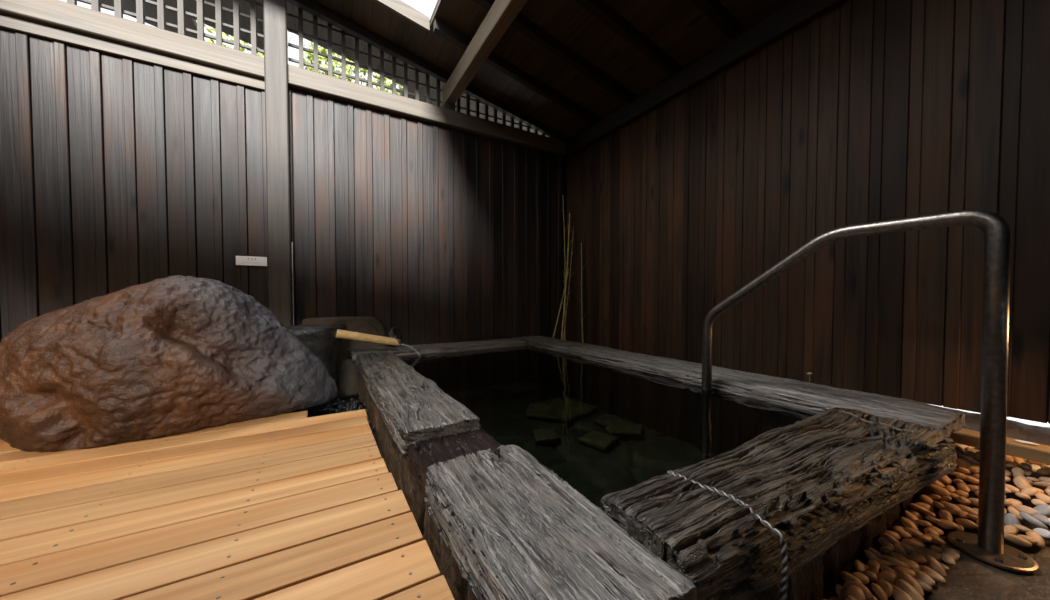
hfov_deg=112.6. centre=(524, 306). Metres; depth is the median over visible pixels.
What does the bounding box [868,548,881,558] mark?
pebble
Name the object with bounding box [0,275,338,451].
boulder
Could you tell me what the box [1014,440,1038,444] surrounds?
pebble
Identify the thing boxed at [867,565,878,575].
pebble
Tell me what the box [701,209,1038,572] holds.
handrail
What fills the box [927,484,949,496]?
pebble
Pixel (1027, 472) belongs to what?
pebble
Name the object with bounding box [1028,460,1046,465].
pebble
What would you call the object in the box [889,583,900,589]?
pebble
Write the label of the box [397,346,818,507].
pool water
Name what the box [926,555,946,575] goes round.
pebble
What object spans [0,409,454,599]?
wooden deck
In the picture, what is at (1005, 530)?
pebble
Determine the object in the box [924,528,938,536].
pebble
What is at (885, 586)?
pebble
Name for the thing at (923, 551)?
pebble
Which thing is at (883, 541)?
pebble
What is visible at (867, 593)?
pebble
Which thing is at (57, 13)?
trim
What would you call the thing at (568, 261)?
cane
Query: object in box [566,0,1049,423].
wall
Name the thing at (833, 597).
pebble
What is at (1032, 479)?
pebble
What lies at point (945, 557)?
pebble
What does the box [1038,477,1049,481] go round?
pebble
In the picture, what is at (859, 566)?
pebble
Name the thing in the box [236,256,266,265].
wall sign
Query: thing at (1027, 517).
pebble
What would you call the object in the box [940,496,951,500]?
pebble
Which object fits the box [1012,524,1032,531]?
pebble
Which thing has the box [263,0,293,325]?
wooden post
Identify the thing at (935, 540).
pebble
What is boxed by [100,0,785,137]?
ceiling
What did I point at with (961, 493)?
pebble
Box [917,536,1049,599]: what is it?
ground
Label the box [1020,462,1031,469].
pebble
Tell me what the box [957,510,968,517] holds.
pebble
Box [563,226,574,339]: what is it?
cane
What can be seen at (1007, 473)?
pebble
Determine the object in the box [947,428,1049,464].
wooden plank
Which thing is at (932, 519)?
pebble
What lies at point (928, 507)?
pebble
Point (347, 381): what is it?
rock
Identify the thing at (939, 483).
pebble
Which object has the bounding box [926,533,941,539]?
pebble
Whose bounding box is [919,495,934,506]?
pebble
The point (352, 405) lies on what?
gravel
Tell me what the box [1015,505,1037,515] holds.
pebble
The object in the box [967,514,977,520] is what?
pebble
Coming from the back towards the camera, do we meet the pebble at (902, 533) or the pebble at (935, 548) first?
the pebble at (902, 533)
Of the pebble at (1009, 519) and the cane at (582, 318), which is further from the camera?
the cane at (582, 318)
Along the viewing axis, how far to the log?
0.83 m
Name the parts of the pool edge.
rim timber, rim timber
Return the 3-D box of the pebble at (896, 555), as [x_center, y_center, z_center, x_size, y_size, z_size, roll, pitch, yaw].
[1.147,0.774,1.069,0.034,0.026,0.046,0,2,-5]
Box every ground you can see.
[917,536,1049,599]
[930,404,1049,426]
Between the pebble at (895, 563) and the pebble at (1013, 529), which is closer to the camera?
the pebble at (895, 563)
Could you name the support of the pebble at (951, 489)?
on the floor
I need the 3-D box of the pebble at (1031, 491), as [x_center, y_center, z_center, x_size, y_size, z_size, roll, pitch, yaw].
[1.812,0.666,1.259,0.038,0.029,0.029,1,2,31]
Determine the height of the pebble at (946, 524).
0.026 m
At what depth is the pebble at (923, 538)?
1.14 m
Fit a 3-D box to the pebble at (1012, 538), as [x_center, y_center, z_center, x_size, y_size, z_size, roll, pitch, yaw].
[1.566,0.745,1.117,0.062,0.028,0.038,1,2,44]
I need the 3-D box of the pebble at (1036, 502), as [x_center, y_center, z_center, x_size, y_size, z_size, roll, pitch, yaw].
[1.789,0.686,1.218,0.040,0.022,0.030,0,2,2]
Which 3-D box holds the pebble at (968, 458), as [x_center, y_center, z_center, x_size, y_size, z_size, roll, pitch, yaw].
[1.843,0.637,1.445,0.035,0.029,0.053,-1,2,-25]
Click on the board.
(429, 452)
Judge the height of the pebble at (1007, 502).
0.021 m
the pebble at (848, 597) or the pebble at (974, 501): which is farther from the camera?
the pebble at (974, 501)
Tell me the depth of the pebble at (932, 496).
1.33 m
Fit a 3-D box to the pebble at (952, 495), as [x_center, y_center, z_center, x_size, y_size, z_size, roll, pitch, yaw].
[1.619,0.717,1.318,0.041,0.019,0.028,1,2,36]
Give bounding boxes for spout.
[335,329,400,346]
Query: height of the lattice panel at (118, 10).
1.129 m
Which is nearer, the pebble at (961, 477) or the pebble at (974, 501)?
the pebble at (974, 501)
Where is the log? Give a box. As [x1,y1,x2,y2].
[599,407,956,599]
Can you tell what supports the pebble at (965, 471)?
on the floor
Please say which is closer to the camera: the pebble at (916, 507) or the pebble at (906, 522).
the pebble at (906, 522)
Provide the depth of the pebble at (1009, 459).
1.42 m
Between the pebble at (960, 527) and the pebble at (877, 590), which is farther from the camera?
the pebble at (960, 527)
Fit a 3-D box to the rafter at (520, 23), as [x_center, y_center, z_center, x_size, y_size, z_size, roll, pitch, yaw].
[0.307,-2.127,2.920,1.860,0.442,0.060,-1,2,-30]
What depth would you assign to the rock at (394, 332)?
3.14 m
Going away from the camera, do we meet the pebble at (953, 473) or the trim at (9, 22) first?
the pebble at (953, 473)
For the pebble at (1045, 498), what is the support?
on the floor
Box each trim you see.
[0,0,567,156]
[0,12,264,90]
[373,0,429,31]
[566,0,848,156]
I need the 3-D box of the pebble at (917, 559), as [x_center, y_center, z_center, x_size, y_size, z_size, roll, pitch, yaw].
[1.179,0.764,1.058,0.033,0.029,0.048,-1,2,-34]
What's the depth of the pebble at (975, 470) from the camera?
1.38 m
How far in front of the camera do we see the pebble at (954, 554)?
1.07 m
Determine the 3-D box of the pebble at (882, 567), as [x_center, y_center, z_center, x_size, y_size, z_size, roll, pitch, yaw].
[1.057,0.777,1.011,0.032,0.035,0.046,-1,2,-44]
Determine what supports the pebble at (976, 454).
on the floor
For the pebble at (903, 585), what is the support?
on the floor
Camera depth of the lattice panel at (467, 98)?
3.77 m
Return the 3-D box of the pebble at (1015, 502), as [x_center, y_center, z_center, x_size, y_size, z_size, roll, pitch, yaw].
[1.735,0.702,1.244,0.051,0.026,0.033,0,2,-13]
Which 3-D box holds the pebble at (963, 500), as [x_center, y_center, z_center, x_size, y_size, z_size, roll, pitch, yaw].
[1.604,0.711,1.280,0.034,0.027,0.048,1,2,42]
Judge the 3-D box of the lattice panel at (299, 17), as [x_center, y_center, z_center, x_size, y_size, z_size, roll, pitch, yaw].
[-1.399,-2.248,3.215,1.292,0.579,0.051,-1,2,-30]
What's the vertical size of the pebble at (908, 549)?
0.026 m
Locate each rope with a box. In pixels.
[667,470,788,599]
[838,410,914,432]
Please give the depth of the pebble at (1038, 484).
1.28 m
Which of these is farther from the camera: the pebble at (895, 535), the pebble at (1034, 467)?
the pebble at (1034, 467)
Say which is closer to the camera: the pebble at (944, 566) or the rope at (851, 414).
the pebble at (944, 566)
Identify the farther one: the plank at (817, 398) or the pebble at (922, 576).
the plank at (817, 398)
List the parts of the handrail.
plate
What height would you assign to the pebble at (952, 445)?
0.028 m
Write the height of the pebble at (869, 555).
0.029 m
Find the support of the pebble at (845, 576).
on the floor
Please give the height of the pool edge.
0.459 m
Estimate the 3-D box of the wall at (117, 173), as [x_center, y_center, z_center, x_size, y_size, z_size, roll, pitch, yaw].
[-1.931,-0.525,2.931,5.792,2.604,0.058,-1,2,-30]
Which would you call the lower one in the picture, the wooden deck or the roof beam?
the wooden deck
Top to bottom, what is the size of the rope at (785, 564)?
0.421 m
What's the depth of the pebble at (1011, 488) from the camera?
1.28 m
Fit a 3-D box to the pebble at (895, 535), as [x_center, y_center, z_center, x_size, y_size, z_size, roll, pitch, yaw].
[1.227,0.764,1.167,0.045,0.025,0.034,0,2,9]
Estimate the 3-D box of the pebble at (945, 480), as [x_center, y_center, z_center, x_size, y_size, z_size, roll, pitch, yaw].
[1.663,0.689,1.385,0.048,0.024,0.034,-1,2,-39]
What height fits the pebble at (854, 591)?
0.032 m
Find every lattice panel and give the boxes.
[67,0,263,54]
[288,8,441,105]
[455,94,544,135]
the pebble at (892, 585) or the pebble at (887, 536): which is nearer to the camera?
the pebble at (892, 585)
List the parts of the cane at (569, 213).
stem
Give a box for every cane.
[553,261,568,337]
[561,213,573,339]
[562,202,569,339]
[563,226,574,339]
[580,243,587,342]
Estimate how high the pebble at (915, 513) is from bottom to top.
0.024 m
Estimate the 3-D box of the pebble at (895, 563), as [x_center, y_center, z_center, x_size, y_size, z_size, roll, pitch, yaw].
[1.097,0.765,1.040,0.060,0.030,0.037,1,2,30]
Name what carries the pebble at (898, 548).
on the floor
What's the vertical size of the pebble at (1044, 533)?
0.026 m
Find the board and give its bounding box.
[405,430,499,498]
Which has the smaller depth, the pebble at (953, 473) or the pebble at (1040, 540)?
the pebble at (1040, 540)
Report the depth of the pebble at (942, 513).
1.25 m
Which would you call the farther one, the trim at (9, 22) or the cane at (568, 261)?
the cane at (568, 261)
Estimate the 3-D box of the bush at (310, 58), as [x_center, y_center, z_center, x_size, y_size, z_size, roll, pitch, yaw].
[-2.041,-1.359,4.396,1.604,3.890,0.898,-1,2,-24]
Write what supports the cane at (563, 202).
on the floor
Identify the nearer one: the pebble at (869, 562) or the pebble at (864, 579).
the pebble at (864, 579)
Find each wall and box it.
[0,28,566,346]
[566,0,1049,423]
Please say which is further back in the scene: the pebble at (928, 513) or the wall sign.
the wall sign
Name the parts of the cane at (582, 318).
stem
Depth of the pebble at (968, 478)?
1.34 m
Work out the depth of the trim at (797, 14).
2.63 m
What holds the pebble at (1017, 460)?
on the floor
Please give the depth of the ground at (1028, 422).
1.97 m
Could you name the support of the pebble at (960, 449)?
on the floor
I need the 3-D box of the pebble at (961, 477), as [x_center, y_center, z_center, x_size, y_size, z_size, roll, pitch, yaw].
[1.737,0.676,1.377,0.034,0.020,0.055,-1,2,-43]
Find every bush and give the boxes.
[196,21,290,56]
[297,42,401,94]
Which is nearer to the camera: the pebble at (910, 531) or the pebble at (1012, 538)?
the pebble at (1012, 538)
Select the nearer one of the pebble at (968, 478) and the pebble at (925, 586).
the pebble at (925, 586)
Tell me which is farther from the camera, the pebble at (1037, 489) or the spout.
the spout
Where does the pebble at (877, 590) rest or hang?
on the floor
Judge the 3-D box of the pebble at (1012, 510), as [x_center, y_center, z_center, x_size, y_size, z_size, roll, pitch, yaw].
[1.698,0.716,1.213,0.039,0.030,0.030,-1,2,-44]
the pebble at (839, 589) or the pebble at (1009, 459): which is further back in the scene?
the pebble at (1009, 459)
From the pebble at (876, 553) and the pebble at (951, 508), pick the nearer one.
the pebble at (876, 553)
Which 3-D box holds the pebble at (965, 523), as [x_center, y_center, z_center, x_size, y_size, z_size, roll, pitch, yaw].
[1.526,0.751,1.208,0.040,0.032,0.050,-1,2,-45]
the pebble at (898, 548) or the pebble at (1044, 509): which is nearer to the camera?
the pebble at (898, 548)
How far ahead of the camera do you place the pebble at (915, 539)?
1.14 m
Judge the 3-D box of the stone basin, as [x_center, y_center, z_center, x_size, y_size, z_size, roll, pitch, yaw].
[-1.620,0.479,2.569,0.578,0.673,0.444,-1,2,-30]
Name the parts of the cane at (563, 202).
stem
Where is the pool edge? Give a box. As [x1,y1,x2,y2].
[354,352,920,599]
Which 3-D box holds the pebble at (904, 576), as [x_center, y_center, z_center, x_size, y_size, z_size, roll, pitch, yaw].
[1.069,0.770,0.968,0.040,0.036,0.050,-1,2,-23]
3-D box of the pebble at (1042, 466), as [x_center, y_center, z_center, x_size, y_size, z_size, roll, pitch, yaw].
[2.040,0.631,1.366,0.035,0.026,0.032,0,2,7]
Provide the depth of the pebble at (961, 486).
1.33 m
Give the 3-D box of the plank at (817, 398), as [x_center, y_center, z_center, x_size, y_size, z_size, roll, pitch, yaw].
[0.815,0.416,2.664,0.410,0.084,3.140,-1,2,-30]
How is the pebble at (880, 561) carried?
on the floor
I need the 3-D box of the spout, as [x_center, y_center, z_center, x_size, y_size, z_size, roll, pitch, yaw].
[-1.212,0.251,2.727,0.478,0.170,0.071,-1,2,-37]
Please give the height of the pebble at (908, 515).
0.033 m
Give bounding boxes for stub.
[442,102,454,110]
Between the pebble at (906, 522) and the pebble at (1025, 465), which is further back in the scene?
the pebble at (1025, 465)
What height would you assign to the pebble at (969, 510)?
0.029 m
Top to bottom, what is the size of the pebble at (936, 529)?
0.023 m
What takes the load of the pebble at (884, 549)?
on the floor
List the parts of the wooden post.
pale strip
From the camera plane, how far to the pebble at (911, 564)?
1.03 m
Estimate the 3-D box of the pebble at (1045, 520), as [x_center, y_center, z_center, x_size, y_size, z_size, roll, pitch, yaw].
[1.729,0.712,1.171,0.037,0.024,0.061,1,2,34]
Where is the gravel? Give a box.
[312,398,376,443]
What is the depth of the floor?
1.30 m
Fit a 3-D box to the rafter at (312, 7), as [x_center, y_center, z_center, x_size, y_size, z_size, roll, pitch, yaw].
[-1.827,-2.486,2.852,5.600,1.164,0.060,-1,2,-30]
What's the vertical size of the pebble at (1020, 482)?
0.050 m
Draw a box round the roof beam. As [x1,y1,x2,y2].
[442,0,526,105]
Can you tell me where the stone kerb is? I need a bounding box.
[955,410,1049,476]
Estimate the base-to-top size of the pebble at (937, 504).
0.027 m
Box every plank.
[349,338,526,360]
[513,336,965,437]
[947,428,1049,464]
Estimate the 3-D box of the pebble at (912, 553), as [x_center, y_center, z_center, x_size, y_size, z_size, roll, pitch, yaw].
[1.214,0.776,1.077,0.044,0.030,0.040,-1,2,-23]
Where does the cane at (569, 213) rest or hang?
on the floor
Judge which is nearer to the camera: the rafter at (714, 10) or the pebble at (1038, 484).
the pebble at (1038, 484)
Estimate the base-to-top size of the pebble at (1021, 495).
0.020 m
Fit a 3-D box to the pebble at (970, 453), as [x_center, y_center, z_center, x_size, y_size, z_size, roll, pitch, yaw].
[1.899,0.630,1.495,0.058,0.025,0.036,-1,2,-26]
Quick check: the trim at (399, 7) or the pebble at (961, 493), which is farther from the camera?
the trim at (399, 7)
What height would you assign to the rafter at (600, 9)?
0.442 m
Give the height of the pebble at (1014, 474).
0.032 m
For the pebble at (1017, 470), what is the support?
on the floor
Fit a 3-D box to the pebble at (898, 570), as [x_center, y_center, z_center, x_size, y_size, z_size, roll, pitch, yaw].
[1.094,0.767,1.005,0.053,0.024,0.038,0,2,15]
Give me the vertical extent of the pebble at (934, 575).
0.025 m
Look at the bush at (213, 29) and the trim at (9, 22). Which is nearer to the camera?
the trim at (9, 22)
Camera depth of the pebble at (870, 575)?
0.98 m
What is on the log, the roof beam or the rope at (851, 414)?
the rope at (851, 414)
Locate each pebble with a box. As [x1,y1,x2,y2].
[829,596,840,599]
[835,584,844,599]
[840,571,861,582]
[843,581,871,599]
[843,585,864,599]
[844,595,855,599]
[852,572,868,584]
[854,560,864,572]
[863,571,876,580]
[864,550,877,558]
[867,560,879,568]
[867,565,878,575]
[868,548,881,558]
[869,559,891,566]
[871,583,887,599]
[876,579,892,597]
[877,571,896,584]
[878,537,894,550]
[880,533,898,544]
[880,546,892,553]
[880,556,908,568]
[880,565,898,584]
[884,531,900,539]
[889,552,907,559]
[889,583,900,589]
[892,589,911,599]
[893,528,911,537]
[893,543,906,555]
[893,567,916,578]
[896,579,923,599]
[898,572,923,596]
[899,542,915,554]
[900,560,919,569]
[901,517,917,529]
[902,527,920,535]
[902,539,922,547]
[904,555,926,562]
[905,510,919,525]
[910,503,927,512]
[910,509,922,519]
[910,552,927,564]
[911,538,925,546]
[911,569,934,585]
[914,547,941,561]
[914,578,931,590]
[915,502,932,511]
[915,520,931,526]
[918,535,931,542]
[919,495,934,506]
[919,565,945,582]
[923,510,935,516]
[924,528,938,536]
[925,516,939,522]
[926,494,940,499]
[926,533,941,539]
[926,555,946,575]
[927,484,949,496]
[927,526,943,534]
[930,545,942,552]
[931,538,944,544]
[932,480,944,487]
[933,501,944,509]
[936,519,957,529]
[939,477,951,483]
[939,501,961,514]
[939,510,952,521]
[939,562,948,569]
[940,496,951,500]
[941,553,955,564]
[942,550,959,560]
[943,548,959,553]
[944,485,955,492]
[950,444,966,448]
[950,471,964,475]
[950,493,957,499]
[953,479,966,484]
[953,490,968,497]
[954,504,977,515]
[955,444,964,452]
[955,457,971,468]
[955,518,977,528]
[956,467,971,475]
[956,475,974,480]
[956,496,970,504]
[956,524,963,530]
[957,483,969,492]
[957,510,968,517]
[962,455,978,462]
[963,450,974,456]
[966,476,978,484]
[967,467,978,474]
[967,485,978,491]
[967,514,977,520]
[968,498,978,506]
[974,451,979,459]
[1004,513,1020,533]
[1004,525,1018,534]
[1004,529,1013,534]
[1004,532,1031,546]
[1005,470,1011,476]
[1005,484,1020,492]
[1005,499,1011,505]
[1006,455,1013,462]
[1006,463,1016,467]
[1007,498,1021,508]
[1008,506,1022,519]
[1012,456,1026,469]
[1012,467,1025,475]
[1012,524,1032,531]
[1013,473,1033,484]
[1013,477,1031,489]
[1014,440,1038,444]
[1015,492,1030,499]
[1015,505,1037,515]
[1017,534,1036,543]
[1019,512,1049,530]
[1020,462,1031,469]
[1020,487,1036,495]
[1024,470,1032,475]
[1026,477,1038,481]
[1026,530,1044,547]
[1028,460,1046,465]
[1030,464,1040,471]
[1031,499,1046,505]
[1032,514,1049,524]
[1033,504,1049,515]
[1033,528,1049,537]
[1034,482,1049,487]
[1035,494,1049,502]
[1036,468,1049,474]
[1036,488,1045,493]
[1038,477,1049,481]
[1041,465,1049,469]
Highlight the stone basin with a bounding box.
[283,324,346,416]
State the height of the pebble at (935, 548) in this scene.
0.022 m
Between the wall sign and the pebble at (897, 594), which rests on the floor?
the pebble at (897, 594)
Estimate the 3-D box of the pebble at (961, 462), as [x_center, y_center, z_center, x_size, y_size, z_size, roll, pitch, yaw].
[1.808,0.647,1.443,0.040,0.033,0.053,0,2,-16]
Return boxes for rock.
[301,316,387,396]
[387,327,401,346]
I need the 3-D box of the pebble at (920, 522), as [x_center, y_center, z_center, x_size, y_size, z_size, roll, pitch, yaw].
[1.389,0.757,1.222,0.029,0.019,0.042,-1,2,-20]
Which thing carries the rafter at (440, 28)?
on the trim at (797, 14)
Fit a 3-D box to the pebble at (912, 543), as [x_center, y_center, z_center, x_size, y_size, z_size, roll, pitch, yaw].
[1.247,0.762,1.123,0.056,0.028,0.038,0,2,-16]
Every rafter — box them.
[286,0,570,142]
[433,17,601,125]
[473,0,637,103]
[575,0,682,76]
[691,0,743,39]
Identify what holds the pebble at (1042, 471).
on the floor
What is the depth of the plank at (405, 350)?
3.21 m
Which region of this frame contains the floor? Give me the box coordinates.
[338,394,1049,599]
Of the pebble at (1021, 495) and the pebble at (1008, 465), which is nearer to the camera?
the pebble at (1021, 495)
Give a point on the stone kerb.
(1014, 429)
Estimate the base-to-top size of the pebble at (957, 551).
0.026 m
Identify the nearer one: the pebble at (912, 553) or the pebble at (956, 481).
the pebble at (912, 553)
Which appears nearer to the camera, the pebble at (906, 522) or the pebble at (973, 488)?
the pebble at (906, 522)
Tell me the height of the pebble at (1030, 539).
0.024 m
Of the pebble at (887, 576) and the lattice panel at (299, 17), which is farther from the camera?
the lattice panel at (299, 17)
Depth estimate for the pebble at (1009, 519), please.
1.18 m

